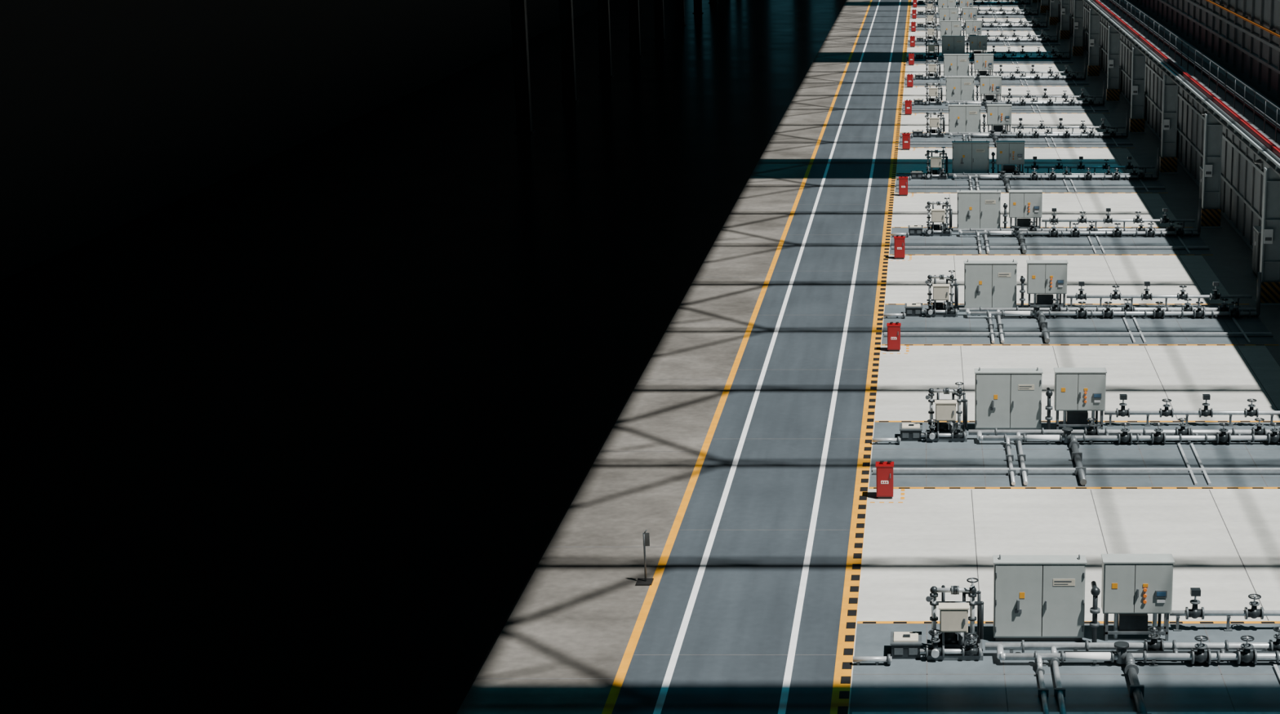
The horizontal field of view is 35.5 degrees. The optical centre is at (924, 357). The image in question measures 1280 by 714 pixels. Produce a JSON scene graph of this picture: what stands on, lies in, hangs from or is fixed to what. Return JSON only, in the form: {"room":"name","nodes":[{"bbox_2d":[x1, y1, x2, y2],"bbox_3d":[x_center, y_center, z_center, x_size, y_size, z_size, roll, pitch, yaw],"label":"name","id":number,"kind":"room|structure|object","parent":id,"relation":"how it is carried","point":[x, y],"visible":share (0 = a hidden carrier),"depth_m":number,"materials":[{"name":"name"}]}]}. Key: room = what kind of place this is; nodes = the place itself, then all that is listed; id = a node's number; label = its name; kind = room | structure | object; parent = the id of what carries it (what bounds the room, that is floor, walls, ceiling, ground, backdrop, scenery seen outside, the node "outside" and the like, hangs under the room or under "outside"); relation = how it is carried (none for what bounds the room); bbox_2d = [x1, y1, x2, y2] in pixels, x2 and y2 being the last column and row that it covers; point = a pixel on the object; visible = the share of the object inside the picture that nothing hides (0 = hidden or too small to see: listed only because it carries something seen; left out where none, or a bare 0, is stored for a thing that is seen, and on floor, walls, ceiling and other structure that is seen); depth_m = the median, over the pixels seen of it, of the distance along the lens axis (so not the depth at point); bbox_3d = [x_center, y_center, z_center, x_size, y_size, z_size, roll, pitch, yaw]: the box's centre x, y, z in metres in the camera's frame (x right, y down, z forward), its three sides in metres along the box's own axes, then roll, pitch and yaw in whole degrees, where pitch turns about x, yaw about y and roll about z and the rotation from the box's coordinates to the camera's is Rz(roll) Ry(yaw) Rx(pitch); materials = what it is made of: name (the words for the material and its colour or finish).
{"room":"factory hall","nodes":[
{"label":"factory hall","id":0,"kind":"room"},
{"bbox_2d":[0,0,613,280],"bbox_3d":[-30.150,-26.901,119.043,0.300,20.000,228.000,0,14,0],"label":"wall","id":1,"kind":"structure","parent":0,"point":[113,113],"depth_m":78.64,"materials":[{"name":"black"}]},
{"bbox_2d":[0,0,1279,713],"bbox_3d":[-5.750,-17.065,121.547,48.500,0.300,228.000,0,14,0],"label":"floor","id":2,"kind":"structure","parent":0,"point":[322,426],"depth_m":50.37,"materials":[{"name":"concrete"}]},
{"bbox_2d":[510,0,534,133],"bbox_3d":[-20.000,-19.732,95.948,0.900,17.500,0.700,0,14,0],"label":"support column","id":3,"kind":"structure","parent":2,"relation":"on","point":[517,7],"depth_m":97.23,"materials":[{"name":"metal"}]},
{"bbox_2d":[558,0,578,102],"bbox_3d":[-20.000,-22.927,108.497,0.900,17.500,0.700,0,14,0],"label":"support column","id":4,"kind":"structure","parent":2,"relation":"on","point":[566,40],"depth_m":109.91,"materials":[{"name":"metal"}]},
{"bbox_2d":[596,0,613,77],"bbox_3d":[-20.000,-26.122,121.047,0.900,17.500,0.700,0,14,0],"label":"support column","id":5,"kind":"structure","parent":2,"relation":"on","point":[602,6],"depth_m":122.58,"materials":[{"name":"metal"}]},
{"bbox_2d":[627,0,642,57],"bbox_3d":[-20.000,-29.316,133.597,0.900,17.500,0.700,0,14,0],"label":"support column","id":6,"kind":"structure","parent":2,"relation":"on","point":[633,5],"depth_m":135.26,"materials":[{"name":"metal"}]},
{"bbox_2d":[635,529,653,586],"bbox_3d":[-5.290,3.762,36.971,0.300,1.066,0.320,0,14,0],"label":"sign stand","id":7,"kind":"object","parent":2,"relation":"on","point":[645,581],"visible":1,"depth_m":36.95,"materials":[{"name":"black paint"}]},
{"bbox_2d":[653,0,666,39],"bbox_3d":[-20.000,-32.511,146.147,0.900,17.500,0.700,0,14,0],"label":"support column","id":8,"kind":"structure","parent":2,"relation":"on","point":[659,15],"depth_m":147.90,"materials":[{"name":"metal"}]},
{"bbox_2d":[674,0,686,26],"bbox_3d":[-20.000,-35.706,158.696,0.900,17.500,0.700,0,14,0],"label":"support column","id":9,"kind":"structure","parent":2,"relation":"on","point":[679,4],"depth_m":160.54,"materials":[{"name":"metal"}]},
{"bbox_2d":[611,0,908,713],"bbox_3d":[-3.335,-17.212,121.510,3.650,0.004,228.000,0,14,0],"label":"roadway","id":10,"kind":"object","parent":2,"relation":"on","point":[745,603],"visible":1,"depth_m":43.90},
{"bbox_2d":[601,0,871,713],"bbox_3d":[-5.090,-17.217,121.508,0.160,0.005,228.000,0,14,0],"label":"lane line","id":11,"kind":"object","parent":10,"relation":"on","point":[609,706],"visible":1,"depth_m":43.89,"materials":[{"name":"paint"}]},
{"bbox_2d":[653,0,901,713],"bbox_3d":[-3.285,-17.217,121.508,2.120,0.005,228.000,0,14,0],"label":"lane line","id":12,"kind":"object","parent":10,"relation":"on","point":[788,674],"visible":1,"depth_m":43.77,"materials":[{"name":"paint"}]},
{"bbox_2d":[830,0,911,713],"bbox_3d":[-1.365,-17.216,121.509,0.290,0.012,228.000,0,14,0],"label":"hazard marking","id":13,"kind":"object","parent":2,"relation":"on","point":[845,650],"visible":1,"depth_m":43.77,"materials":[{"name":"yellow paint"}]},
{"bbox_2d":[475,4,1279,711],"bbox_3d":[1.250,-17.434,122.376,17.500,0.006,223.812,0,14,0],"label":"joint","id":14,"kind":"object","parent":2,"relation":"on","point":[925,181],"visible":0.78,"depth_m":45.47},
{"bbox_2d":[875,461,893,498],"bbox_3d":[-0.840,2.621,41.971,0.390,0.810,0.335,0,14,0],"label":"box","id":15,"kind":"object","parent":2,"relation":"on","point":[884,470],"visible":1,"depth_m":41.84,"materials":[{"name":"red paint"}]},
{"bbox_2d":[886,322,901,351],"bbox_3d":[-0.840,-0.574,54.521,0.390,0.810,0.335,0,14,0],"label":"box","id":16,"kind":"object","parent":2,"relation":"on","point":[893,329],"visible":1,"depth_m":54.40,"materials":[{"name":"red paint"}]},
{"bbox_2d":[893,235,905,259],"bbox_3d":[-0.840,-3.769,67.071,0.390,0.810,0.335,0,14,0],"label":"box","id":17,"kind":"object","parent":2,"relation":"on","point":[899,241],"visible":1,"depth_m":66.94,"materials":[{"name":"red paint"}]},
{"bbox_2d":[898,175,908,195],"bbox_3d":[-0.840,-6.964,79.621,0.390,0.810,0.335,0,14,0],"label":"box","id":18,"kind":"object","parent":2,"relation":"on","point":[903,180],"visible":1,"depth_m":79.50,"materials":[{"name":"red paint"}]},
{"bbox_2d":[911,3,1032,7],"bbox_3d":[4.400,-32.935,183.270,11.200,0.004,5.140,0,14,0],"label":"pad","id":19,"kind":"object","parent":2,"relation":"on","point":[923,4],"visible":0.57,"depth_m":182.94,"materials":[{"name":"grey paint"}]},
{"bbox_2d":[911,0,1031,6],"bbox_3d":[4.404,-33.589,183.013,11.227,1.411,4.846,0,14,0],"label":"pipe manifold","id":20,"kind":"object","parent":19,"relation":"on","point":[1008,2],"visible":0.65,"depth_m":183.84,"materials":[{"name":"grey metal"}]},
{"bbox_2d":[910,13,1039,17],"bbox_3d":[4.400,-29.740,170.720,11.200,0.004,5.140,0,14,0],"label":"pad","id":21,"kind":"object","parent":2,"relation":"on","point":[923,15],"visible":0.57,"depth_m":170.61,"materials":[{"name":"grey paint"}]},
{"bbox_2d":[910,0,1039,17],"bbox_3d":[4.404,-30.394,170.464,11.227,1.411,4.846,0,14,0],"label":"pipe manifold","id":22,"kind":"object","parent":21,"relation":"on","point":[1019,12],"visible":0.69,"depth_m":171.48,"materials":[{"name":"grey metal"}]},
{"bbox_2d":[909,26,1049,31],"bbox_3d":[4.400,-26.545,158.170,11.200,0.004,5.140,0,14,0],"label":"pad","id":23,"kind":"object","parent":2,"relation":"on","point":[938,27],"visible":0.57,"depth_m":157.56,"materials":[{"name":"grey paint"}]},
{"bbox_2d":[938,7,958,26],"bbox_3d":[2.010,-27.751,159.736,1.620,1.560,0.430,0,14,0],"label":"cabinet","id":24,"kind":"object","parent":23,"relation":"on","point":[944,14],"visible":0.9,"depth_m":159.53,"materials":[{"name":"grey metal"}]},
{"bbox_2d":[962,7,977,22],"bbox_3d":[3.720,-27.724,159.774,1.240,1.490,0.450,0,14,0],"label":"control panel","id":25,"kind":"object","parent":23,"relation":"on","point":[968,13],"visible":0.8,"depth_m":159.53,"materials":[{"name":"grey paint"}]},
{"bbox_2d":[909,9,1048,31],"bbox_3d":[4.404,-27.199,157.914,11.227,1.411,4.846,0,14,0],"label":"pipe manifold","id":26,"kind":"object","parent":23,"relation":"on","point":[1025,24],"visible":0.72,"depth_m":158.83,"materials":[{"name":"grey metal"}]},
{"bbox_2d":[907,40,1058,44],"bbox_3d":[4.400,-23.350,145.620,11.200,0.004,5.140,0,14,0],"label":"pad","id":27,"kind":"object","parent":2,"relation":"on","point":[939,42],"visible":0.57,"depth_m":145.71,"materials":[{"name":"grey paint"}]},
{"bbox_2d":[923,23,937,41],"bbox_3d":[0.480,-24.288,146.579,1.099,1.340,0.820,0,14,0],"label":"valve skid","id":28,"kind":"object","parent":27,"relation":"on","point":[930,31],"visible":0.98,"depth_m":146.46,"materials":[{"name":"grey metal"}]},
{"bbox_2d":[940,19,961,38],"bbox_3d":[2.010,-24.556,147.186,1.620,1.560,0.430,0,14,0],"label":"cabinet","id":29,"kind":"object","parent":27,"relation":"on","point":[948,28],"visible":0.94,"depth_m":147.00,"materials":[{"name":"grey metal"}]},
{"bbox_2d":[965,20,982,36],"bbox_3d":[3.720,-24.530,147.224,1.240,1.490,0.450,0,14,0],"label":"control panel","id":30,"kind":"object","parent":27,"relation":"on","point":[973,28],"visible":0.87,"depth_m":146.97,"materials":[{"name":"grey paint"}]},
{"bbox_2d":[907,22,1060,45],"bbox_3d":[4.404,-24.004,145.364,11.227,1.411,4.846,0,14,0],"label":"pipe manifold","id":31,"kind":"object","parent":27,"relation":"on","point":[1034,39],"visible":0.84,"depth_m":146.18,"materials":[{"name":"grey metal"}]},
{"bbox_2d":[906,56,1074,64],"bbox_3d":[4.400,-20.155,133.071,11.200,0.004,5.140,0,14,0],"label":"pad","id":32,"kind":"object","parent":2,"relation":"on","point":[940,59],"visible":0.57,"depth_m":132.77,"materials":[{"name":"grey paint"}]},
{"bbox_2d":[923,40,938,58],"bbox_3d":[0.480,-21.093,134.029,1.099,1.340,0.820,0,14,0],"label":"valve skid","id":33,"kind":"object","parent":32,"relation":"on","point":[931,47],"visible":0.98,"depth_m":133.91,"materials":[{"name":"grey metal"}]},
{"bbox_2d":[941,35,964,55],"bbox_3d":[2.010,-21.361,134.637,1.620,1.560,0.430,0,14,0],"label":"cabinet","id":34,"kind":"object","parent":32,"relation":"on","point":[950,44],"visible":0.94,"depth_m":134.44,"materials":[{"name":"grey metal"}]},
{"bbox_2d":[968,35,987,55],"bbox_3d":[3.720,-21.335,134.674,1.240,1.490,0.450,0,14,0],"label":"control panel","id":35,"kind":"object","parent":32,"relation":"on","point":[977,43],"visible":0.81,"depth_m":134.44,"materials":[{"name":"grey paint"}]},
{"bbox_2d":[906,38,1073,63],"bbox_3d":[4.404,-20.809,132.815,11.227,1.411,4.846,0,14,0],"label":"pipe manifold","id":36,"kind":"object","parent":32,"relation":"on","point":[1039,56],"visible":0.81,"depth_m":133.62,"materials":[{"name":"grey metal"}]},
{"bbox_2d":[904,76,1089,85],"bbox_3d":[4.400,-16.961,120.521,11.200,0.004,5.140,0,14,0],"label":"pad","id":37,"kind":"object","parent":2,"relation":"on","point":[942,80],"visible":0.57,"depth_m":120.18,"materials":[{"name":"grey paint"}]},
{"bbox_2d":[923,57,940,79],"bbox_3d":[0.480,-17.898,121.479,1.099,1.340,0.820,0,14,0],"label":"valve skid","id":38,"kind":"object","parent":37,"relation":"on","point":[931,67],"visible":1,"depth_m":121.33,"materials":[{"name":"grey metal"}]},
{"bbox_2d":[943,53,969,75],"bbox_3d":[2.010,-18.166,122.087,1.620,1.560,0.430,0,14,0],"label":"cabinet","id":39,"kind":"object","parent":37,"relation":"on","point":[954,64],"visible":0.94,"depth_m":121.93,"materials":[{"name":"grey metal"}]},
{"bbox_2d":[973,53,993,75],"bbox_3d":[3.720,-18.140,122.125,1.240,1.490,0.450,0,14,0],"label":"control panel","id":40,"kind":"object","parent":37,"relation":"on","point":[981,61],"visible":0.82,"depth_m":121.90,"materials":[{"name":"grey paint"}]},
{"bbox_2d":[904,57,1088,85],"bbox_3d":[4.404,-17.614,120.265,11.227,1.411,4.846,0,14,0],"label":"pipe manifold","id":41,"kind":"object","parent":37,"relation":"on","point":[1022,77],"visible":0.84,"depth_m":121.27,"materials":[{"name":"grey metal"}]},
{"bbox_2d":[902,102,1109,113],"bbox_3d":[4.400,-13.766,107.971,11.200,0.004,5.140,0,14,0],"label":"pad","id":42,"kind":"object","parent":2,"relation":"on","point":[944,106],"visible":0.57,"depth_m":107.60,"materials":[{"name":"grey paint"}]},
{"bbox_2d":[922,80,942,105],"bbox_3d":[0.480,-14.703,108.930,1.099,1.340,0.820,0,14,0],"label":"valve skid","id":43,"kind":"object","parent":42,"relation":"on","point":[932,91],"visible":1,"depth_m":108.79,"materials":[{"name":"grey metal"}]},
{"bbox_2d":[945,75,974,100],"bbox_3d":[2.010,-14.971,109.537,1.620,1.560,0.430,0,14,0],"label":"cabinet","id":44,"kind":"object","parent":42,"relation":"on","point":[957,88],"visible":0.98,"depth_m":109.38,"materials":[{"name":"grey metal"}]},
{"bbox_2d":[979,75,1001,100],"bbox_3d":[3.720,-14.945,109.575,1.240,1.490,0.450,0,14,0],"label":"control panel","id":45,"kind":"object","parent":42,"relation":"on","point":[988,84],"visible":0.87,"depth_m":109.35,"materials":[{"name":"grey paint"}]},
{"bbox_2d":[902,80,1108,112],"bbox_3d":[4.404,-14.419,107.715,11.227,1.411,4.846,0,14,0],"label":"pipe manifold","id":46,"kind":"object","parent":42,"relation":"on","point":[1072,102],"visible":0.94,"depth_m":108.58,"materials":[{"name":"grey metal"}]},
{"bbox_2d":[898,133,1134,147],"bbox_3d":[4.400,-10.571,95.422,11.200,0.004,5.140,0,14,0],"label":"pad","id":47,"kind":"object","parent":2,"relation":"on","point":[947,139],"visible":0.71,"depth_m":95.17,"materials":[{"name":"grey paint"}]},
{"bbox_2d":[922,109,945,137],"bbox_3d":[0.480,-11.508,96.380,1.099,1.340,0.820,0,14,0],"label":"valve skid","id":48,"kind":"object","parent":47,"relation":"on","point":[934,122],"visible":1,"depth_m":96.24,"materials":[{"name":"grey metal"}]},
{"bbox_2d":[948,103,981,132],"bbox_3d":[2.010,-11.776,96.988,1.620,1.560,0.430,0,14,0],"label":"cabinet","id":49,"kind":"object","parent":47,"relation":"on","point":[962,117],"visible":0.94,"depth_m":96.83,"materials":[{"name":"grey metal"}]},
{"bbox_2d":[986,104,1012,132],"bbox_3d":[3.720,-11.750,97.025,1.240,1.490,0.450,0,14,0],"label":"control panel","id":50,"kind":"object","parent":47,"relation":"on","point":[997,114],"visible":0.81,"depth_m":96.81,"materials":[{"name":"grey paint"}]},
{"bbox_2d":[899,109,1133,146],"bbox_3d":[4.404,-11.224,95.165,11.227,1.411,4.846,0,14,0],"label":"pipe manifold","id":51,"kind":"object","parent":47,"relation":"on","point":[1113,134],"visible":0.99,"depth_m":95.98,"materials":[{"name":"grey metal"}]},
{"bbox_2d":[894,173,1167,192],"bbox_3d":[4.400,-7.376,82.872,11.200,0.004,5.140,0,14,0],"label":"pad","id":52,"kind":"object","parent":2,"relation":"on","point":[949,178],"visible":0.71,"depth_m":82.32,"materials":[{"name":"grey paint"}]},
{"bbox_2d":[922,146,947,179],"bbox_3d":[0.480,-8.313,83.830,1.099,1.340,0.820,0,14,0],"label":"valve skid","id":53,"kind":"object","parent":52,"relation":"on","point":[935,162],"visible":1,"depth_m":83.68,"materials":[{"name":"grey metal"}]},
{"bbox_2d":[951,139,989,173],"bbox_3d":[2.010,-8.581,84.438,1.620,1.560,0.430,0,14,0],"label":"cabinet","id":54,"kind":"object","parent":52,"relation":"on","point":[968,157],"visible":0.98,"depth_m":84.27,"materials":[{"name":"grey metal"}]},
{"bbox_2d":[995,140,1025,173],"bbox_3d":[3.720,-8.555,84.476,1.240,1.490,0.450,0,14,0],"label":"control panel","id":55,"kind":"object","parent":52,"relation":"on","point":[1008,152],"visible":0.88,"depth_m":84.25,"materials":[{"name":"grey paint"}]},
{"bbox_2d":[895,146,1164,191],"bbox_3d":[4.404,-8.029,82.616,11.227,1.411,4.846,0,14,0],"label":"pipe manifold","id":56,"kind":"object","parent":52,"relation":"on","point":[1141,175],"visible":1,"depth_m":83.45,"materials":[{"name":"grey metal"}]},
{"bbox_2d":[894,192,1168,197],"bbox_3d":[4.400,-7.256,82.387,11.200,0.011,6.260,0,14,0],"label":"floor marking","id":57,"kind":"object","parent":2,"relation":"on","point":[895,193],"visible":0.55,"depth_m":80.30,"materials":[{"name":"yellow paint"}]},
{"bbox_2d":[889,227,1212,254],"bbox_3d":[4.400,-4.181,70.322,11.200,0.004,5.140,0,14,0],"label":"pad","id":58,"kind":"object","parent":2,"relation":"on","point":[955,240],"visible":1,"depth_m":69.92,"materials":[{"name":"grey paint"}]},
{"bbox_2d":[907,225,923,235],"bbox_3d":[-0.310,-4.631,71.415,0.540,0.330,0.540,0,14,0],"label":"junction box","id":59,"kind":"object","parent":58,"relation":"on","point":[913,230],"visible":1,"depth_m":71.19,"materials":[{"name":"metal"}]},
{"bbox_2d":[922,197,952,235],"bbox_3d":[0.480,-5.118,71.281,1.099,1.340,0.820,0,14,0],"label":"valve skid","id":60,"kind":"object","parent":58,"relation":"on","point":[937,215],"visible":1,"depth_m":71.14,"materials":[{"name":"grey metal"}]},
{"bbox_2d":[956,189,1001,228],"bbox_3d":[2.010,-5.386,71.888,1.620,1.560,0.430,0,14,0],"label":"cabinet","id":61,"kind":"object","parent":58,"relation":"on","point":[976,209],"visible":0.99,"depth_m":71.73,"materials":[{"name":"grey metal"}]},
{"bbox_2d":[1008,190,1043,228],"bbox_3d":[3.720,-5.360,71.926,1.240,1.490,0.450,0,14,0],"label":"control panel","id":62,"kind":"object","parent":58,"relation":"on","point":[1022,203],"visible":0.91,"depth_m":71.71,"materials":[{"name":"grey paint"}]},
{"bbox_2d":[890,198,1208,253],"bbox_3d":[4.417,-4.835,70.067,11.299,1.411,4.981,0,14,0],"label":"pipe manifold","id":63,"kind":"object","parent":58,"relation":"on","point":[1016,231],"visible":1,"depth_m":70.88,"materials":[{"name":"grey metal"}]},
{"bbox_2d":[888,226,1213,261],"bbox_3d":[4.400,-4.061,69.837,11.200,0.011,6.260,0,14,0],"label":"floor marking","id":64,"kind":"object","parent":2,"relation":"on","point":[891,227],"visible":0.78,"depth_m":67.73,"materials":[{"name":"yellow paint"}]},
{"bbox_2d":[1048,0,1058,26],"bbox_3d":[10.650,-29.257,160.338,0.820,4.190,0.560,0,14,0],"label":"steel column","id":65,"kind":"structure","parent":2,"relation":"on","point":[1053,18],"depth_m":160.54,"materials":[{"name":"grey metal"}]},
{"bbox_2d":[848,623,1279,713],"bbox_3d":[4.400,5.404,32.673,11.200,0.004,5.140,0,14,0],"label":"pad","id":66,"kind":"object","parent":2,"relation":"on","point":[869,693],"visible":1,"depth_m":32.73,"materials":[{"name":"grey paint"}]},
{"bbox_2d":[889,631,921,659],"bbox_3d":[-0.310,4.954,33.766,0.540,0.330,0.540,0,14,0],"label":"junction box","id":67,"kind":"object","parent":66,"relation":"on","point":[904,645],"visible":1,"depth_m":33.55,"materials":[{"name":"metal"}]},
{"bbox_2d":[920,577,983,661],"bbox_3d":[0.480,4.467,33.632,1.099,1.340,0.820,0,14,0],"label":"valve skid","id":68,"kind":"object","parent":66,"relation":"on","point":[953,615],"visible":1,"depth_m":33.50,"materials":[{"name":"grey metal"}]},
{"bbox_2d":[992,555,1087,641],"bbox_3d":[2.010,4.199,34.239,1.620,1.560,0.430,0,14,0],"label":"cabinet","id":69,"kind":"object","parent":66,"relation":"on","point":[1037,597],"visible":1,"depth_m":34.10,"materials":[{"name":"grey metal"}]},
{"bbox_2d":[852,581,1279,713],"bbox_3d":[4.417,4.750,32.418,11.299,1.411,4.981,0,14,0],"label":"pipe manifold","id":70,"kind":"object","parent":66,"relation":"on","point":[1153,651],"visible":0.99,"depth_m":33.25,"materials":[{"name":"grey metal"}]},
{"bbox_2d":[1101,554,1174,640],"bbox_3d":[3.720,4.225,34.277,1.240,1.490,0.450,0,14,0],"label":"control panel","id":71,"kind":"object","parent":66,"relation":"on","point":[1134,587],"visible":0.98,"depth_m":34.07,"materials":[{"name":"grey paint"}]},
{"bbox_2d":[1058,0,1070,39],"bbox_3d":[10.650,-26.062,147.788,0.820,4.190,0.560,0,14,0],"label":"steel column","id":72,"kind":"structure","parent":2,"relation":"on","point":[1064,32],"depth_m":147.90,"materials":[{"name":"grey metal"}]},
{"bbox_2d":[857,621,1279,623],"bbox_3d":[4.400,5.524,32.188,11.200,0.011,6.260,0,14,0],"label":"floor marking","id":73,"kind":"object","parent":2,"relation":"on","point":[858,622],"visible":0.57,"depth_m":35.17,"materials":[{"name":"yellow paint"}]},
{"bbox_2d":[868,421,1279,502],"bbox_3d":[4.400,2.329,44.737,11.200,0.011,6.260,0,14,0],"label":"floor marking","id":74,"kind":"object","parent":2,"relation":"on","point":[901,488],"visible":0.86,"depth_m":42.69,"materials":[{"name":"yellow paint"}]},
{"bbox_2d":[869,422,1279,487],"bbox_3d":[4.400,2.209,45.223,11.200,0.004,5.140,0,14,0],"label":"pad","id":75,"kind":"object","parent":2,"relation":"on","point":[900,458],"visible":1,"depth_m":44.73,"materials":[{"name":"grey paint"}]},
{"bbox_2d":[899,422,922,441],"bbox_3d":[-0.310,1.759,46.316,0.540,0.330,0.540,0,14,0],"label":"junction box","id":76,"kind":"object","parent":75,"relation":"on","point":[909,432],"visible":0.99,"depth_m":46.10,"materials":[{"name":"metal"}]},
{"bbox_2d":[920,382,967,442],"bbox_3d":[0.480,1.272,46.181,1.099,1.340,0.820,0,14,0],"label":"valve skid","id":77,"kind":"object","parent":75,"relation":"on","point":[950,431],"visible":1,"depth_m":46.04,"materials":[{"name":"grey metal"}]},
{"bbox_2d":[974,367,1043,429],"bbox_3d":[2.010,1.004,46.789,1.620,1.560,0.430,0,14,0],"label":"cabinet","id":78,"kind":"object","parent":75,"relation":"on","point":[1006,398],"visible":0.99,"depth_m":46.63,"materials":[{"name":"grey metal"}]},
{"bbox_2d":[872,387,1279,485],"bbox_3d":[4.417,1.555,44.968,11.299,1.411,4.981,0,14,0],"label":"pipe manifold","id":79,"kind":"object","parent":75,"relation":"on","point":[1067,434],"visible":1,"depth_m":45.77,"materials":[{"name":"grey metal"}]},
{"bbox_2d":[1053,367,1106,429],"bbox_3d":[3.720,1.030,46.827,1.240,1.490,0.450,0,14,0],"label":"control panel","id":80,"kind":"object","parent":75,"relation":"on","point":[1077,391],"visible":0.86,"depth_m":46.62,"materials":[{"name":"grey paint"}]},
{"bbox_2d":[1071,0,1084,57],"bbox_3d":[10.650,-22.867,135.239,0.820,4.190,0.560,0,14,0],"label":"steel column","id":81,"kind":"structure","parent":2,"relation":"on","point":[1077,48],"depth_m":135.22,"materials":[{"name":"grey metal"}]},
{"bbox_2d":[881,304,1278,344],"bbox_3d":[4.400,-0.986,57.773,11.200,0.004,5.140,0,14,0],"label":"pad","id":82,"kind":"object","parent":2,"relation":"on","point":[961,323],"visible":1,"depth_m":57.27,"materials":[{"name":"grey paint"}]},
{"bbox_2d":[904,302,922,316],"bbox_3d":[-0.310,-1.436,58.865,0.540,0.330,0.540,0,14,0],"label":"junction box","id":83,"kind":"object","parent":82,"relation":"on","point":[912,309],"visible":1,"depth_m":58.63,"materials":[{"name":"metal"}]},
{"bbox_2d":[921,270,958,316],"bbox_3d":[0.480,-1.923,58.731,1.099,1.340,0.820,0,14,0],"label":"valve skid","id":84,"kind":"object","parent":82,"relation":"on","point":[940,291],"visible":1,"depth_m":58.60,"materials":[{"name":"grey metal"}]},
{"bbox_2d":[964,259,1017,307],"bbox_3d":[2.010,-2.191,59.339,1.620,1.560,0.430,0,14,0],"label":"cabinet","id":85,"kind":"object","parent":82,"relation":"on","point":[987,283],"visible":0.97,"depth_m":59.18,"materials":[{"name":"grey metal"}]},
{"bbox_2d":[1026,260,1068,307],"bbox_3d":[3.720,-2.165,59.376,1.240,1.490,0.450,0,14,0],"label":"control panel","id":86,"kind":"object","parent":82,"relation":"on","point":[1043,277],"visible":0.89,"depth_m":59.18,"materials":[{"name":"grey paint"}]},
{"bbox_2d":[883,271,1273,343],"bbox_3d":[4.417,-1.640,57.518,11.299,1.411,4.981,0,14,0],"label":"pipe manifold","id":87,"kind":"object","parent":82,"relation":"on","point":[1036,311],"visible":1,"depth_m":58.33,"materials":[{"name":"grey metal"}]},
{"bbox_2d":[881,303,1279,354],"bbox_3d":[4.400,-0.866,57.287,11.200,0.011,6.260,0,14,0],"label":"floor marking","id":88,"kind":"object","parent":2,"relation":"on","point":[907,345],"visible":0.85,"depth_m":55.23,"materials":[{"name":"yellow paint"}]},
{"bbox_2d":[1086,8,1100,76],"bbox_3d":[10.650,-19.672,122.689,0.820,4.190,0.560,0,14,0],"label":"steel column","id":89,"kind":"structure","parent":2,"relation":"on","point":[1093,67],"depth_m":122.64,"materials":[{"name":"grey metal"}]},
{"bbox_2d":[1105,26,1119,102],"bbox_3d":[10.650,-16.477,110.139,0.820,4.190,0.560,0,14,0],"label":"steel column","id":90,"kind":"structure","parent":2,"relation":"on","point":[1113,92],"depth_m":110.10,"materials":[{"name":"grey metal"}]},
{"bbox_2d":[1128,48,1145,133],"bbox_3d":[10.650,-13.282,97.590,0.820,4.190,0.560,0,14,0],"label":"steel column","id":91,"kind":"structure","parent":2,"relation":"on","point":[1136,122],"depth_m":97.57,"materials":[{"name":"grey metal"}]},
{"bbox_2d":[1159,75,1177,173],"bbox_3d":[10.650,-10.087,85.040,0.820,4.190,0.560,0,14,0],"label":"steel column","id":92,"kind":"structure","parent":2,"relation":"on","point":[1167,159],"depth_m":85.02,"materials":[{"name":"grey metal"}]},
{"bbox_2d":[1200,113,1222,227],"bbox_3d":[10.650,-6.892,72.490,0.820,4.190,0.560,0,14,0],"label":"steel column","id":93,"kind":"structure","parent":2,"relation":"on","point":[1211,214],"depth_m":72.45,"materials":[{"name":"grey metal"}]},
{"bbox_2d":[1252,226,1261,275],"bbox_3d":[11.150,-3.450,64.338,0.600,1.540,1.040,0,14,0],"label":"cabinet","id":94,"kind":"object","parent":2,"relation":"on","point":[1257,229],"visible":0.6,"depth_m":64.16,"materials":[{"name":"grey metal"}]},
{"bbox_2d":[1254,167,1279,305],"bbox_3d":[10.650,-3.697,59.941,0.820,4.190,0.560,0,14,0],"label":"steel column","id":95,"kind":"structure","parent":2,"relation":"on","point":[1269,261],"depth_m":59.93,"materials":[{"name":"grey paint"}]},
{"bbox_3d":[10.650,5.887,22.292,0.820,4.190,0.560,0,14,0],"label":"steel column","id":96,"kind":"structure","parent":2,"relation":"on","visible":0},
{"bbox_2d":[1083,0,1279,176],"bbox_3d":[10.740,-21.465,120.427,0.480,0.380,228.000,0,14,0],"label":"girder","id":97,"kind":"object","parent":96,"relation":"on","point":[1255,145],"visible":0.84,"depth_m":74.72,"materials":[{"name":"grey metal"}]},
{"bbox_2d":[1093,0,1279,157],"bbox_3d":[10.850,-21.649,120.380,0.140,0.160,228.000,0,14,0],"label":"rail","id":98,"kind":"object","parent":97,"relation":"on","point":[1237,117],"visible":1,"depth_m":75.87,"materials":[{"name":"red metal"}]},
{"bbox_2d":[1097,0,1279,148],"bbox_3d":[12.015,-22.076,120.271,2.070,1.202,228.000,0,14,0],"label":"walkway","id":99,"kind":"object","parent":97,"relation":"attached to","point":[1251,105],"visible":1,"depth_m":81.32,"materials":[{"name":"grey metal"}]},
{"bbox_2d":[1057,0,1279,250],"bbox_3d":[12.460,-21.765,120.350,1.980,9.400,228.000,0,14,0],"label":"wall","id":100,"kind":"structure","parent":0,"point":[1251,53],"depth_m":82.98,"materials":[{"name":"grey metal"}]},
{"bbox_2d":[1204,0,1279,37],"bbox_3d":[13.020,-23.994,119.783,0.160,0.200,228.000,0,14,0],"label":"pipe","id":101,"kind":"object","parent":100,"relation":"attached to","point":[1246,18],"visible":1,"depth_m":79.28,"materials":[{"name":"metal"}]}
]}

